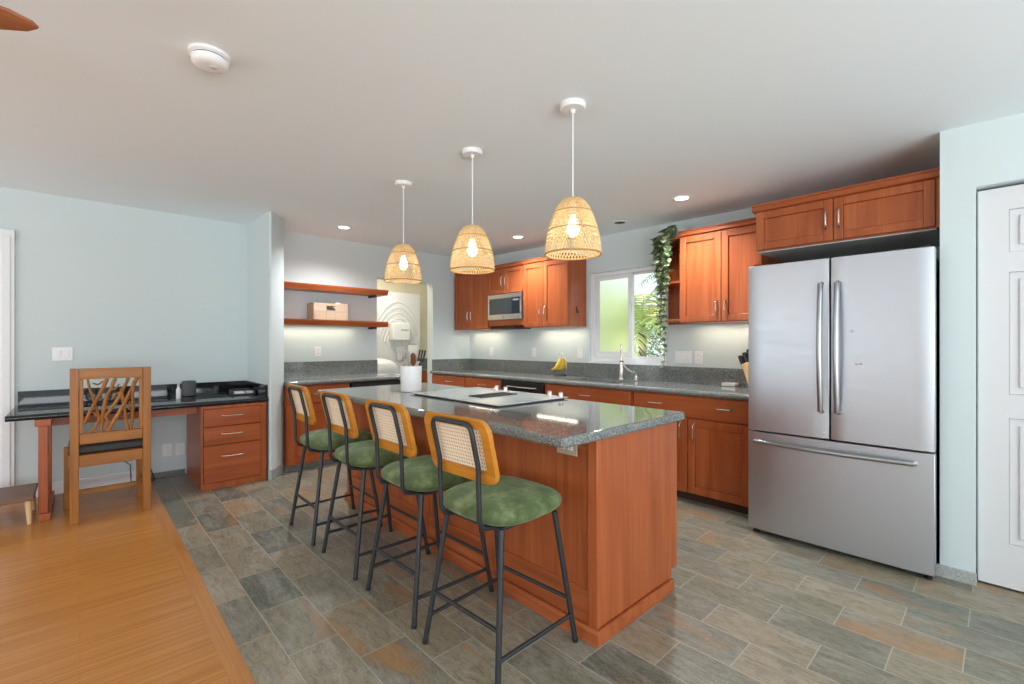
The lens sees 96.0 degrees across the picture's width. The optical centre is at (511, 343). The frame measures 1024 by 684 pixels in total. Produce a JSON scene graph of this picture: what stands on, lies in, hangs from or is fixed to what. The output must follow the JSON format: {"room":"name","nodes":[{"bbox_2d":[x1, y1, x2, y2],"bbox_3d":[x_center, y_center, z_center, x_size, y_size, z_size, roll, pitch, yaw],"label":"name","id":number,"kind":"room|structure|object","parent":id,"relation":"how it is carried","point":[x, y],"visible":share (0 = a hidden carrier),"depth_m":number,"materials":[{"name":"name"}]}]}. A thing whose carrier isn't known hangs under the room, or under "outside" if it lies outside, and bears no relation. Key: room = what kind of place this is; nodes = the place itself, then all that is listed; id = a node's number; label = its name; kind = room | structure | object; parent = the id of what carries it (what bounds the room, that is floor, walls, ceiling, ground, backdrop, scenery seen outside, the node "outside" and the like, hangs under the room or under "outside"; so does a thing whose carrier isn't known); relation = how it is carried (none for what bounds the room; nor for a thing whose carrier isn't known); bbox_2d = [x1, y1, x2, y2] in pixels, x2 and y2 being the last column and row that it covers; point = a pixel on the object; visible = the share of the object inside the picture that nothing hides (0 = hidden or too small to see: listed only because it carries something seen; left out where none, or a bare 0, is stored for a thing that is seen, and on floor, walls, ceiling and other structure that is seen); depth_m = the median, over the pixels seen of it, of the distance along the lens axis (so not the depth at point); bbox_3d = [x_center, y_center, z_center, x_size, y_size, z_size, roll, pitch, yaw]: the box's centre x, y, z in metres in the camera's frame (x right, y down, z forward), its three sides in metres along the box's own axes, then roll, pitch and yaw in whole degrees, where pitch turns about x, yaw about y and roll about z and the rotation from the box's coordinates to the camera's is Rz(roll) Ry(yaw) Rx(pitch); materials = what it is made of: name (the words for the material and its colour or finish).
{"room":"kitchen","nodes":[
{"label":"kitchen","id":0,"kind":"room"},
{"bbox_2d":[0,486,230,683],"bbox_3d":[-2.114,1.310,-0.665,4.805,0.120,9.120,0,0,-43],"label":"floor","id":1,"kind":"structure","parent":0,"point":[104,598],"depth_m":2.24,"materials":[{"name":"brown wood"}]},
{"bbox_2d":[0,483,37,524],"bbox_3d":[-3.588,1.153,3.220,0.368,0.196,0.435,0,0,-43],"label":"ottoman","id":2,"kind":"object","parent":1,"relation":"on","point":[26,493],"visible":0.98,"depth_m":3.20,"materials":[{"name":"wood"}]},
{"bbox_2d":[63,367,150,524],"bbox_3d":[-3.051,0.713,3.476,0.481,1.075,0.475,0,0,-43],"label":"desk chair","id":3,"kind":"object","parent":1,"relation":"on","point":[108,446],"visible":1,"depth_m":3.35,"materials":[{"name":"brown wood"}]},
{"bbox_2d":[4,380,267,521],"bbox_3d":[-3.092,0.816,3.953,1.640,0.868,0.758,0,0,-43],"label":"desk","id":4,"kind":"object","parent":1,"relation":"on","point":[45,415],"visible":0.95,"depth_m":3.74,"materials":[{"name":"black stone"}]},
{"bbox_2d":[176,384,180,398],"bbox_3d":[-2.990,0.427,4.133,0.038,0.133,0.038,0,0,-43],"label":"pump bottle","id":5,"kind":"object","parent":4,"relation":"on","point":[178,390],"visible":1,"depth_m":4.12,"materials":[{"name":"white plastic"}]},
{"bbox_2d":[181,380,195,395],"bbox_3d":[-3.050,0.422,4.351,0.116,0.142,0.116,0,0,-43],"label":"smart speaker","id":6,"kind":"object","parent":4,"relation":"on","point":[188,387],"visible":1,"depth_m":4.31},
{"bbox_2d":[229,388,254,395],"bbox_3d":[-2.608,0.467,4.456,0.188,0.054,0.170,0,0,-43],"label":"desk tray","id":7,"kind":"object","parent":4,"relation":"on","point":[231,391],"visible":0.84,"depth_m":4.45,"materials":[{"name":"black plastic"}]},
{"bbox_2d":[151,482,255,683],"bbox_3d":[-0.288,1.310,0.949,0.068,0.121,8.980,0,0,-43],"label":"trim","id":8,"kind":"structure","parent":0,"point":[237,671],"depth_m":2.19,"materials":[{"name":"brown wood"}]},
{"bbox_2d":[0,187,469,485],"bbox_3d":[-3.749,0.000,3.956,8.740,2.500,0.140,0,0,-43],"label":"wall","id":9,"kind":"structure","parent":0,"point":[116,285],"depth_m":4.28,"materials":[{"name":"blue paint"}]},
{"bbox_2d":[0,228,14,487],"bbox_3d":[-4.317,0.175,3.307,1.023,2.150,0.030,0,0,-43],"label":"trim","id":10,"kind":"structure","parent":9,"relation":"attached to","point":[7,236],"depth_m":3.62,"materials":[{"name":"white paint"}]},
{"bbox_2d":[52,347,72,360],"bbox_3d":[-3.753,0.088,3.849,0.122,0.112,0.010,0,0,-43],"label":"wall plate","id":11,"kind":"object","parent":9,"relation":"attached to","point":[58,353],"visible":1,"depth_m":3.85,"materials":[{"name":"white plastic"}]},
{"bbox_2d":[36,471,135,496],"bbox_3d":[-3.666,1.200,3.929,0.777,0.100,0.013,0,0,-43],"label":"baseboard","id":12,"kind":"structure","parent":9,"relation":"attached to","point":[90,482],"depth_m":4.00,"materials":[{"name":"white paint"}]},
{"bbox_2d":[18,380,267,405],"bbox_3d":[-3.101,0.438,3.972,1.628,0.112,0.718,0,0,-43],"label":"backsplash","id":13,"kind":"structure","parent":9,"relation":"attached to","point":[36,397],"depth_m":4.16,"materials":[{"name":"black stone"}]},
{"bbox_2d":[163,443,171,456],"bbox_3d":[-3.238,1.000,4.332,0.072,0.115,0.008,0,0,-43],"label":"wall plate","id":14,"kind":"object","parent":9,"relation":"attached to","point":[167,448],"visible":1,"depth_m":4.33,"materials":[{"name":"white plastic"}]},
{"bbox_2d":[151,468,184,478],"bbox_3d":[-3.232,1.225,4.337,0.255,0.050,0.010,0,0,-43],"label":"baseboard","id":15,"kind":"structure","parent":9,"relation":"attached to","point":[179,471],"depth_m":4.33,"materials":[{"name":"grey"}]},
{"bbox_2d":[176,442,184,455],"bbox_3d":[-3.165,1.007,4.401,0.072,0.115,0.008,0,0,-43],"label":"wall plate","id":16,"kind":"object","parent":9,"relation":"attached to","point":[180,447],"visible":1,"depth_m":4.40,"materials":[{"name":"white plastic"}]},
{"bbox_2d":[315,346,320,355],"bbox_3d":[-2.224,0.090,5.283,0.075,0.115,0.008,0,0,-43],"label":"wall plate","id":17,"kind":"object","parent":9,"relation":"attached to","point":[317,348],"visible":1,"depth_m":5.28,"materials":[{"name":"white plastic"}]},
{"bbox_2d":[284,360,377,380],"bbox_3d":[-1.970,0.297,5.149,1.264,0.185,0.548,0,0,-43],"label":"backsplash","id":18,"kind":"structure","parent":9,"relation":"attached to","point":[315,368],"depth_m":5.35,"materials":[{"name":"grey stone"}]},
{"bbox_2d":[284,281,388,297],"bbox_3d":[-2.057,-0.604,5.262,1.285,0.087,0.257,0,0,-43],"label":"wall shelf","id":19,"kind":"object","parent":9,"relation":"attached to","point":[294,286],"visible":0.79,"depth_m":5.19,"materials":[{"name":"brown wood"}]},
{"bbox_2d":[284,318,388,328],"bbox_3d":[-2.057,-0.218,5.262,1.285,0.087,0.257,0,0,-43],"label":"wall shelf","id":20,"kind":"object","parent":9,"relation":"attached to","point":[287,321],"visible":0.79,"depth_m":5.17,"materials":[{"name":"brown wood"}]},
{"bbox_2d":[307,302,347,320],"bbox_3d":[-2.087,-0.356,5.228,0.385,0.187,0.196,0,0,-43],"label":"crate","id":21,"kind":"object","parent":20,"relation":"on","point":[320,311],"visible":0.86,"depth_m":5.14,"materials":[{"name":"brown wood"}]},
{"bbox_2d":[247,211,283,477],"bbox_3d":[-2.424,0.002,4.575,0.180,2.496,0.768,0,0,-43],"label":"wall","id":22,"kind":"structure","parent":0,"point":[265,235],"depth_m":4.40,"materials":[{"name":"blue paint"}]},
{"bbox_2d":[268,463,284,479],"bbox_3d":[-2.227,1.208,4.359,0.040,0.085,0.285,0,0,-2],"label":"baseboard","id":23,"kind":"structure","parent":22,"relation":"attached to","point":[280,469],"depth_m":4.32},
{"bbox_2d":[377,279,426,357],"bbox_3d":[-1.665,-0.030,7.026,2.780,2.560,1.470,0,0,-43],"label":"wall","id":24,"kind":"structure","parent":0,"point":[421,289],"depth_m":7.97,"materials":[{"name":"beige paint"}]},
{"bbox_2d":[377,292,419,373],"bbox_3d":[-1.823,0.215,7.356,0.800,2.050,0.052,0,0,-43],"label":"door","id":25,"kind":"structure","parent":24,"relation":"in","point":[395,307],"depth_m":7.33,"materials":[{"name":"white paint"}]},
{"bbox_2d":[390,323,409,339],"bbox_3d":[-1.771,-0.185,7.286,0.300,0.270,0.121,0,0,-43],"label":"wall box","id":26,"kind":"object","parent":25,"relation":"attached to","point":[398,331],"visible":1,"depth_m":7.22,"materials":[{"name":"white plastic"}]},
{"bbox_2d":[420,358,426,367],"bbox_3d":[-1.426,0.338,8.095,0.750,0.155,0.020,0,0,-43],"label":"backsplash","id":27,"kind":"structure","parent":24,"relation":"attached to","point":[424,364],"depth_m":8.00,"materials":[{"name":"grey stone"}]},
{"bbox_2d":[0,0,1023,259],"bbox_3d":[-0.671,-1.251,0.687,8.760,0.357,9.120,0,0,-43],"label":"ceiling","id":28,"kind":"structure","parent":0,"point":[314,119],"depth_m":2.22,"materials":[{"name":"white paint"}]},
{"bbox_2d":[0,5,38,31],"bbox_3d":[-1.999,-1.040,1.139,1.182,0.269,1.190,0,0,-43],"label":"ceiling fan","id":29,"kind":"object","parent":28,"relation":"hanging from","point":[9,19],"visible":1,"depth_m":1.33,"materials":[{"name":"brown wood"}]},
{"bbox_2d":[188,43,230,73],"bbox_3d":[-1.227,-1.149,1.872,0.148,0.060,0.148,0,0,-43],"label":"smoke detector","id":30,"kind":"object","parent":28,"relation":"attached to","point":[211,59],"visible":1,"depth_m":1.84,"materials":[{"name":"white plastic"}]},
{"bbox_2d":[336,225,351,229],"bbox_3d":[-1.760,-1.217,4.829,0.160,0.014,0.160,0,0,-43],"label":"recessed light","id":31,"kind":"object","parent":28,"relation":"in","point":[339,226],"visible":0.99,"depth_m":4.82,"materials":[{"name":"white plastic"}]},
{"bbox_2d":[384,180,422,283],"bbox_3d":[-0.802,-0.824,3.408,0.278,0.736,0.278,0,0,2],"label":"pendant lamp","id":32,"kind":"object","parent":28,"relation":"hanging from","point":[402,249],"visible":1,"depth_m":3.35,"materials":[{"name":"beige wicker"}]},
{"bbox_2d":[449,147,494,273],"bbox_3d":[-0.241,-0.810,2.809,0.278,0.736,0.278,0,0,2],"label":"pendant lamp","id":33,"kind":"object","parent":28,"relation":"hanging from","point":[472,232],"visible":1,"depth_m":2.75,"materials":[{"name":"beige wicker"}]},
{"bbox_2d":[511,235,524,238],"bbox_3d":[0.069,-1.199,5.191,0.160,0.014,0.160,0,0,-43],"label":"recessed light","id":34,"kind":"object","parent":28,"relation":"in","point":[515,236],"visible":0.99,"depth_m":5.19,"materials":[{"name":"white plastic"}]},
{"bbox_2d":[544,98,601,259],"bbox_3d":[0.295,-0.796,2.237,0.278,0.736,0.278,0,0,2],"label":"pendant lamp","id":35,"kind":"object","parent":28,"relation":"hanging from","point":[570,106],"visible":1,"depth_m":2.18,"materials":[{"name":"beige wicker"}]},
{"bbox_2d":[612,220,627,224],"bbox_3d":[1.053,-1.179,4.495,0.160,0.014,0.160,0,0,-43],"label":"recessed light","id":36,"kind":"object","parent":28,"relation":"in","point":[621,222],"visible":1,"depth_m":4.48,"materials":[{"name":"white plastic"}]},
{"bbox_2d":[671,195,692,201],"bbox_3d":[1.361,-1.165,3.695,0.160,0.014,0.160,0,0,-43],"label":"recessed light","id":37,"kind":"object","parent":28,"relation":"in","point":[679,198],"visible":1,"depth_m":3.69,"materials":[{"name":"white plastic"}]},
{"bbox_2d":[151,462,1023,683],"bbox_3d":[0.697,1.310,3.258,4.527,0.120,11.000,0,0,-43],"label":"floor","id":38,"kind":"structure","parent":0,"point":[745,605],"depth_m":2.14,"materials":[{"name":"tile"}]},
{"bbox_2d":[187,402,265,491],"bbox_3d":[-2.668,0.893,4.306,0.505,0.714,0.758,0,0,-43],"label":"drawer pedestal","id":39,"kind":"object","parent":38,"relation":"on","point":[226,444],"visible":1,"depth_m":4.05,"materials":[{"name":"brown wood"}]},
{"bbox_2d":[284,382,349,471],"bbox_3d":[-2.142,0.831,4.877,0.635,0.838,0.654,0,0,-43],"label":"base cabinet","id":40,"kind":"object","parent":38,"relation":"on","point":[292,451],"visible":0.27,"depth_m":4.57,"materials":[{"name":"brown wood"}]},
{"bbox_2d":[284,360,399,385],"bbox_3d":[-1.919,0.307,5.105,1.278,0.205,0.683,0,0,-43],"label":"countertop","id":41,"kind":"structure","parent":40,"relation":"on","point":[315,372],"depth_m":5.20,"materials":[{"name":"grey stone"}]},
{"bbox_2d":[287,384,382,545],"bbox_3d":[-1.231,0.761,3.151,0.521,0.982,0.476,0,0,-42],"label":"bar stool","id":42,"kind":"object","parent":38,"relation":"on","point":[316,440],"visible":0.81,"depth_m":3.02,"materials":[{"name":"black metal"}]},
{"bbox_2d":[320,390,429,580],"bbox_3d":[-0.833,0.761,2.734,0.521,0.982,0.476,0,0,-43],"label":"bar stool","id":43,"kind":"object","parent":38,"relation":"on","point":[360,456],"visible":0.88,"depth_m":2.59,"materials":[{"name":"black metal"}]},
{"bbox_2d":[350,379,399,387],"bbox_3d":[-1.663,0.834,5.284,0.600,0.832,0.614,0,0,-43],"label":"dishwasher","id":44,"kind":"object","parent":38,"relation":"on","point":[383,382],"visible":0.1,"depth_m":5.07,"materials":[{"name":"black metal"}]},
{"bbox_2d":[377,359,399,379],"bbox_3d":[-1.934,0.720,6.479,0.600,1.020,0.600,0,0,-43],"label":"washing machine","id":45,"kind":"object","parent":38,"relation":"on","point":[385,366],"visible":0.22,"depth_m":6.34,"materials":[{"name":"white paint"}]},
{"bbox_2d":[420,358,426,382],"bbox_3d":[-1.221,0.745,7.876,0.750,0.970,0.622,0,0,-43],"label":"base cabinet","id":46,"kind":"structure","parent":38,"relation":"on","point":[423,364],"depth_m":7.64,"materials":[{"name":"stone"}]},
{"bbox_2d":[365,399,493,628],"bbox_3d":[-0.438,0.761,2.320,0.521,0.982,0.476,0,0,-44],"label":"bar stool","id":47,"kind":"object","parent":38,"relation":"on","point":[414,475],"visible":0.84,"depth_m":2.18,"materials":[{"name":"black metal"}]},
{"bbox_2d":[432,374,465,386],"bbox_3d":[-0.620,0.831,6.252,0.694,0.838,0.748,0,0,-43],"label":"base cabinet","id":48,"kind":"object","parent":38,"relation":"on","point":[452,380],"visible":0.12,"depth_m":6.00,"materials":[{"name":"brown wood"}]},
{"bbox_2d":[465,376,501,389],"bbox_3d":[-0.128,0.831,5.728,0.694,0.838,0.683,0,0,-43],"label":"base cabinet","id":49,"kind":"object","parent":38,"relation":"on","point":[469,381],"visible":0.12,"depth_m":5.51,"materials":[{"name":"brown wood"}]},
{"bbox_2d":[422,411,577,683],"bbox_3d":[-0.068,0.761,1.915,0.476,0.982,0.521,0,0,44],"label":"bar stool","id":50,"kind":"object","parent":38,"relation":"on","point":[496,502],"visible":1,"depth_m":1.79,"materials":[{"name":"green fabric"}]},
{"bbox_2d":[317,383,684,648],"bbox_3d":[-0.298,0.802,2.964,0.982,0.896,2.488,0,0,-43],"label":"kitchen island","id":51,"kind":"object","parent":38,"relation":"on","point":[617,510],"visible":0.67,"depth_m":2.15,"materials":[{"name":"brown wood"}]},
{"bbox_2d":[317,383,684,447],"bbox_3d":[-0.297,0.375,2.957,0.974,0.042,2.478,0,0,-43],"label":"island countertop","id":52,"kind":"structure","parent":51,"relation":"on","point":[560,423],"depth_m":2.30,"materials":[{"name":"grey stone"}]},
{"bbox_2d":[400,365,421,391],"bbox_3d":[-0.746,0.260,3.406,0.155,0.188,0.155,0,0,-43],"label":"utensil crock","id":53,"kind":"object","parent":52,"relation":"on","point":[410,376],"visible":0.93,"depth_m":3.34,"materials":[{"name":"white ceramic"}]},
{"bbox_2d":[396,353,403,365],"bbox_3d":[-0.815,0.195,3.376,0.066,0.249,0.092,0,0,37],"label":"ladle","id":54,"kind":"object","parent":53,"relation":"in","point":[399,357],"visible":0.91,"depth_m":3.35,"materials":[{"name":"grey plastic"}]},
{"bbox_2d":[396,346,407,365],"bbox_3d":[-0.817,0.170,3.433,0.096,0.299,0.047,0,0,0],"label":"slotted turner","id":55,"kind":"object","parent":53,"relation":"in","point":[406,347],"visible":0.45,"depth_m":3.43,"materials":[{"name":"grey metal"}]},
{"bbox_2d":[406,351,410,365],"bbox_3d":[-0.750,0.187,3.339,0.037,0.265,0.074,0,0,-9],"label":"spoon","id":56,"kind":"object","parent":53,"relation":"in","point":[408,358],"visible":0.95,"depth_m":3.32,"materials":[{"name":"grey plastic"}]},
{"bbox_2d":[408,345,417,365],"bbox_3d":[-0.737,0.165,3.416,0.073,0.307,0.021,0,0,-24],"label":"spatula","id":57,"kind":"object","parent":53,"relation":"in","point":[411,348],"visible":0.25,"depth_m":3.41,"materials":[{"name":"beige plastic"}]},
{"bbox_2d":[410,353,416,365],"bbox_3d":[-0.724,0.194,3.381,0.026,0.251,0.067,0,0,-43],"label":"wooden spoon","id":58,"kind":"object","parent":53,"relation":"in","point":[413,356],"visible":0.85,"depth_m":3.37,"materials":[{"name":"brown wood"}]},
{"bbox_2d":[417,349,425,365],"bbox_3d":[-0.679,0.182,3.397,0.090,0.276,0.038,0,0,2],"label":"serving fork","id":59,"kind":"object","parent":53,"relation":"in","point":[418,358],"visible":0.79,"depth_m":3.39,"materials":[{"name":"black plastic"}]},
{"bbox_2d":[410,386,567,406],"bbox_3d":[-0.174,0.333,3.081,0.600,0.042,0.925,0,0,-43],"label":"cooktop","id":60,"kind":"object","parent":52,"relation":"in","point":[496,397],"visible":1,"depth_m":2.98,"materials":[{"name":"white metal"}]},
{"bbox_2d":[469,392,516,397],"bbox_3d":[-0.124,0.339,3.049,0.310,0.006,0.129,0,0,-43],"label":"vent grille","id":61,"kind":"object","parent":60,"relation":"attached to","point":[488,395],"depth_m":3.03,"materials":[{"name":"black metal"}]},
{"bbox_2d":[557,446,576,456],"bbox_3d":[0.240,0.450,2.020,0.008,0.072,0.115,0,0,-43],"label":"wall plate","id":62,"kind":"object","parent":51,"relation":"attached to","point":[572,451],"visible":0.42,"depth_m":2.01,"materials":[{"name":"beige plastic"}]},
{"bbox_2d":[502,380,544,393],"bbox_3d":[0.297,0.834,5.201,0.614,0.832,0.652,0,0,-43],"label":"dishwasher","id":63,"kind":"object","parent":38,"relation":"on","point":[521,386],"visible":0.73,"depth_m":4.97,"materials":[{"name":"black metal"}]},
{"bbox_2d":[545,383,633,405],"bbox_3d":[0.917,0.831,4.612,0.694,0.838,1.044,0,0,-43],"label":"base cabinet","id":64,"kind":"object","parent":38,"relation":"on","point":[603,395],"visible":0.16,"depth_m":4.32,"materials":[{"name":"brown wood"}]},
{"bbox_2d":[634,391,750,514],"bbox_3d":[1.615,0.831,3.867,0.694,0.838,0.990,0,0,-43],"label":"base cabinet","id":65,"kind":"object","parent":38,"relation":"on","point":[713,435],"visible":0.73,"depth_m":3.52,"materials":[{"name":"brown wood"}]},
{"bbox_2d":[430,358,748,400],"bbox_3d":[0.547,0.315,5.034,0.713,0.190,4.155,0,0,-43],"label":"countertop","id":66,"kind":"structure","parent":65,"relation":"on","point":[691,381],"depth_m":4.68,"materials":[{"name":"grey stone"}]},
{"bbox_2d":[554,353,566,375],"bbox_3d":[0.554,0.240,5.302,0.139,0.258,0.139,0,0,-6],"label":"stand","id":67,"kind":"object","parent":66,"relation":"on","point":[560,353],"visible":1,"depth_m":5.26,"materials":[{"name":"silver metal"}]},
{"bbox_2d":[551,358,560,369],"bbox_3d":[0.497,0.232,5.277,0.122,0.150,0.057,0,0,23],"label":"banana","id":68,"kind":"object","parent":67,"relation":"hanging from","point":[556,366],"visible":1,"depth_m":5.25,"materials":[{"name":"food"}]},
{"bbox_2d":[555,357,563,369],"bbox_3d":[0.544,0.233,5.313,0.037,0.148,0.120,0,0,-43],"label":"banana","id":69,"kind":"object","parent":67,"relation":"hanging from","point":[562,361],"visible":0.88,"depth_m":5.28,"materials":[{"name":"food"}]},
{"bbox_2d":[559,357,565,369],"bbox_3d":[0.596,0.232,5.341,0.056,0.150,0.122,0,0,-20],"label":"banana","id":70,"kind":"object","parent":67,"relation":"hanging from","point":[564,360],"visible":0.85,"depth_m":5.31,"materials":[{"name":"food"}]},
{"bbox_2d":[582,380,621,382],"bbox_3d":[0.915,0.479,4.654,0.372,0.162,0.692,0,0,-43],"label":"sink","id":71,"kind":"object","parent":66,"relation":"in","point":[582,380],"visible":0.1,"depth_m":4.88,"materials":[{"name":"silver metal"}]},
{"bbox_2d":[619,344,631,379],"bbox_3d":[1.119,0.186,4.695,0.144,0.366,0.162,0,0,-29],"label":"faucet","id":72,"kind":"object","parent":66,"relation":"on","point":[622,366],"visible":1,"depth_m":4.72,"materials":[{"name":"silver metal"}]},
{"bbox_2d":[632,371,638,379],"bbox_3d":[1.235,0.322,4.625,0.091,0.096,0.047,0,0,-43],"label":"soap dispenser","id":73,"kind":"object","parent":66,"relation":"on","point":[635,372],"visible":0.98,"depth_m":4.62,"materials":[{"name":"silver metal"}]},
{"bbox_2d":[721,382,738,386],"bbox_3d":[1.887,0.355,3.989,0.090,0.030,0.120,0,0,-43],"label":"soap dish","id":74,"kind":"object","parent":66,"relation":"on","point":[729,384],"visible":1,"depth_m":3.95,"materials":[{"name":"white ceramic"}]},
{"bbox_2d":[742,362,748,385],"bbox_3d":[1.947,0.253,3.680,0.090,0.234,0.197,0,0,-23],"label":"knife block","id":75,"kind":"object","parent":66,"relation":"on","point":[745,366],"visible":0.16,"depth_m":3.71,"materials":[{"name":"brown wood"}]},
{"bbox_2d":[738,355,743,364],"bbox_3d":[1.880,0.136,3.787,0.024,0.080,0.056,0,0,-26],"label":"knife","id":76,"kind":"object","parent":75,"relation":"in","point":[740,358],"visible":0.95,"depth_m":3.78,"materials":[{"name":"black plastic"}]},
{"bbox_2d":[742,352,748,362],"bbox_3d":[1.897,0.115,3.748,0.024,0.092,0.061,0,0,-26],"label":"knife","id":77,"kind":"object","parent":75,"relation":"on","point":[744,354],"visible":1,"depth_m":3.74,"materials":[{"name":"black plastic"}]},
{"bbox_2d":[749,245,939,579],"bbox_3d":[2.169,0.364,2.997,0.936,1.772,0.918,0,0,-43],"label":"refrigerator","id":78,"kind":"object","parent":38,"relation":"on","point":[844,351],"visible":0.98,"depth_m":2.66,"materials":[{"name":"grey metal"}]},
{"bbox_2d":[470,208,939,368],"bbox_3d":[1.242,0.000,4.919,0.140,2.500,5.280,0,0,-43],"label":"wall","id":79,"kind":"structure","parent":0,"point":[721,344],"depth_m":4.95,"materials":[{"name":"white paint"}]},
{"bbox_2d":[454,268,498,330],"bbox_3d":[-0.476,-0.592,6.381,0.358,0.803,0.787,0,0,-43],"label":"upper cabinet","id":80,"kind":"object","parent":79,"relation":"attached to","point":[471,295],"visible":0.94,"depth_m":6.25,"materials":[{"name":"brown wood"}]},
{"bbox_2d":[488,260,530,329],"bbox_3d":[0.016,-0.590,5.856,0.358,0.807,0.644,0,0,-43],"label":"upper cabinet","id":81,"kind":"object","parent":79,"relation":"attached to","point":[507,278],"visible":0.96,"depth_m":5.75,"materials":[{"name":"brown wood"}]},
{"bbox_2d":[488,292,522,319],"bbox_3d":[0.015,-0.459,5.856,0.328,0.319,0.615,0,0,-43],"label":"microwave","id":82,"kind":"object","parent":81,"relation":"on","point":[510,305],"visible":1,"depth_m":5.72,"materials":[{"name":"grey metal"}]},
{"bbox_2d":[489,319,522,325],"bbox_3d":[0.031,-0.262,5.871,0.315,0.073,0.644,0,0,-43],"label":"shelf","id":83,"kind":"object","parent":81,"relation":"attached to","point":[510,322],"depth_m":5.75,"materials":[{"name":"brown wood"}]},
{"bbox_2d":[532,348,535,356],"bbox_3d":[0.278,0.110,5.838,0.008,0.115,0.072,0,0,-43],"label":"wall plate","id":84,"kind":"object","parent":79,"relation":"attached to","point":[533,349],"visible":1,"depth_m":5.83,"materials":[{"name":"white plastic"}]},
{"bbox_2d":[522,252,585,327],"bbox_3d":[0.476,-0.592,5.365,0.358,0.803,0.694,0,0,-43],"label":"upper cabinet","id":85,"kind":"object","parent":79,"relation":"attached to","point":[553,289],"visible":0.97,"depth_m":5.19,"materials":[{"name":"brown wood"}]},
{"bbox_2d":[577,348,582,357],"bbox_3d":[0.780,0.110,5.302,0.008,0.115,0.075,0,0,-43],"label":"wall plate","id":86,"kind":"object","parent":79,"relation":"attached to","point":[579,350],"visible":1,"depth_m":5.30,"materials":[{"name":"white plastic"}]},
{"bbox_2d":[432,358,748,386],"bbox_3d":[0.563,0.305,5.050,0.668,0.170,4.155,0,0,-43],"label":"backsplash","id":87,"kind":"structure","parent":79,"relation":"attached to","point":[701,375],"depth_m":4.99,"materials":[{"name":"grey stone"}]},
{"bbox_2d":[588,361,665,365],"bbox_3d":[1.197,0.209,4.870,0.042,0.017,0.938,0,0,-43],"label":"trim","id":88,"kind":"structure","parent":79,"relation":"attached to","point":[588,361],"depth_m":4.79,"materials":[{"name":"white paint"}]},
{"bbox_2d":[591,266,665,363],"bbox_3d":[1.240,-0.292,4.910,0.075,0.985,0.930,0,0,-43],"label":"window","id":89,"kind":"structure","parent":79,"relation":"in","point":[612,293],"depth_m":5.00,"materials":[{"name":"white paint"}]},
{"bbox_2d":[665,236,686,324],"bbox_3d":[1.512,-0.566,4.291,0.317,0.771,0.277,0,0,-43],"label":"shelf","id":90,"kind":"object","parent":79,"relation":"attached to","point":[673,287],"visible":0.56,"depth_m":4.43,"materials":[{"name":"brown wood"}]},
{"bbox_2d":[649,225,689,367],"bbox_3d":[1.438,-0.423,4.337,0.372,1.319,0.405,0,0,-22],"label":"trailing plant","id":91,"kind":"object","parent":90,"relation":"on","point":[662,251],"visible":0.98,"depth_m":4.28,"materials":[{"name":"green plant"}]},
{"bbox_2d":[675,351,691,362],"bbox_3d":[1.631,0.130,4.393,0.010,0.115,0.165,0,0,-43],"label":"wall plate","id":92,"kind":"object","parent":79,"relation":"attached to","point":[680,356],"visible":1,"depth_m":4.39,"materials":[{"name":"white plastic"}]},
{"bbox_2d":[695,351,702,363],"bbox_3d":[1.734,0.130,4.284,0.008,0.115,0.075,0,0,-43],"label":"wall plate","id":93,"kind":"object","parent":79,"relation":"attached to","point":[698,354],"visible":1,"depth_m":4.28,"materials":[{"name":"white plastic"}]},
{"bbox_2d":[678,217,758,323],"bbox_3d":[1.833,-0.582,3.902,0.378,0.803,0.723,0,0,-43],"label":"upper cabinet","id":94,"kind":"object","parent":79,"relation":"attached to","point":[716,260],"visible":0.77,"depth_m":3.82,"materials":[{"name":"brown wood"}]},
{"bbox_2d":[752,167,939,264],"bbox_3d":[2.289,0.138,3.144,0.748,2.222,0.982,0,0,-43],"label":"upper cabinet","id":95,"kind":"object","parent":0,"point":[902,211],"visible":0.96,"depth_m":2.90,"materials":[{"name":"brown wood"}]},
{"bbox_2d":[940,113,1023,572],"bbox_3d":[3.916,0.025,1.365,0.820,2.450,3.836,0,0,-43],"label":"wall","id":96,"kind":"structure","parent":0,"point":[987,155],"depth_m":2.43,"materials":[{"name":"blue paint"}]},
{"bbox_2d":[936,563,976,585],"bbox_3d":[2.343,1.219,2.434,0.012,0.062,0.157,0,0,-43],"label":"baseboard","id":97,"kind":"structure","parent":96,"relation":"attached to","point":[967,577],"depth_m":2.43,"materials":[{"name":"stone"}]},
{"bbox_2d":[978,184,1023,591],"bbox_3d":[2.708,0.222,2.098,0.109,2.033,0.827,0,0,-43],"label":"door","id":98,"kind":"structure","parent":96,"relation":"in","point":[1000,210],"depth_m":2.35,"materials":[{"name":"white"}]},
{"label":"outside","id":99,"kind":"structure","parent":0,"visible":0},
{"bbox_3d":[3.562,2.000,11.561,10.990,0.300,20.000,0,0,-43],"label":"ground","id":100,"kind":"structure","parent":99,"visible":0},
{"bbox_2d":[634,292,654,355],"bbox_3d":[2.029,0.154,10.874,2.694,3.433,2.691,0,0,-43],"label":"shrub","id":101,"kind":"object","parent":100,"relation":"on","point":[635,293],"visible":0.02,"depth_m":10.48,"materials":[{"name":"green plant"}]},
{"bbox_2d":[638,273,658,304],"bbox_3d":[4.825,-0.048,11.842,2.792,3.839,2.927,0,0,-43],"label":"palm tree","id":102,"kind":"object","parent":100,"relation":"on","point":[654,291],"visible":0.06,"depth_m":11.83,"materials":[{"name":"green plant"}]},
{"bbox_2d":[634,293,663,356],"bbox_3d":[2.288,0.477,7.897,2.317,2.792,2.300,0,0,-43],"label":"palm tree","id":103,"kind":"object","parent":100,"relation":"on","point":[650,315],"visible":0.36,"depth_m":7.60,"materials":[{"name":"green plant"}]},
{"bbox_2d":[637,296,663,358],"bbox_3d":[5.576,0.047,15.123,3.050,3.647,3.026,0,0,-43],"label":"shrub","id":104,"kind":"object","parent":100,"relation":"on","point":[655,340],"visible":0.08,"depth_m":15.12,"materials":[{"name":"green plant"}]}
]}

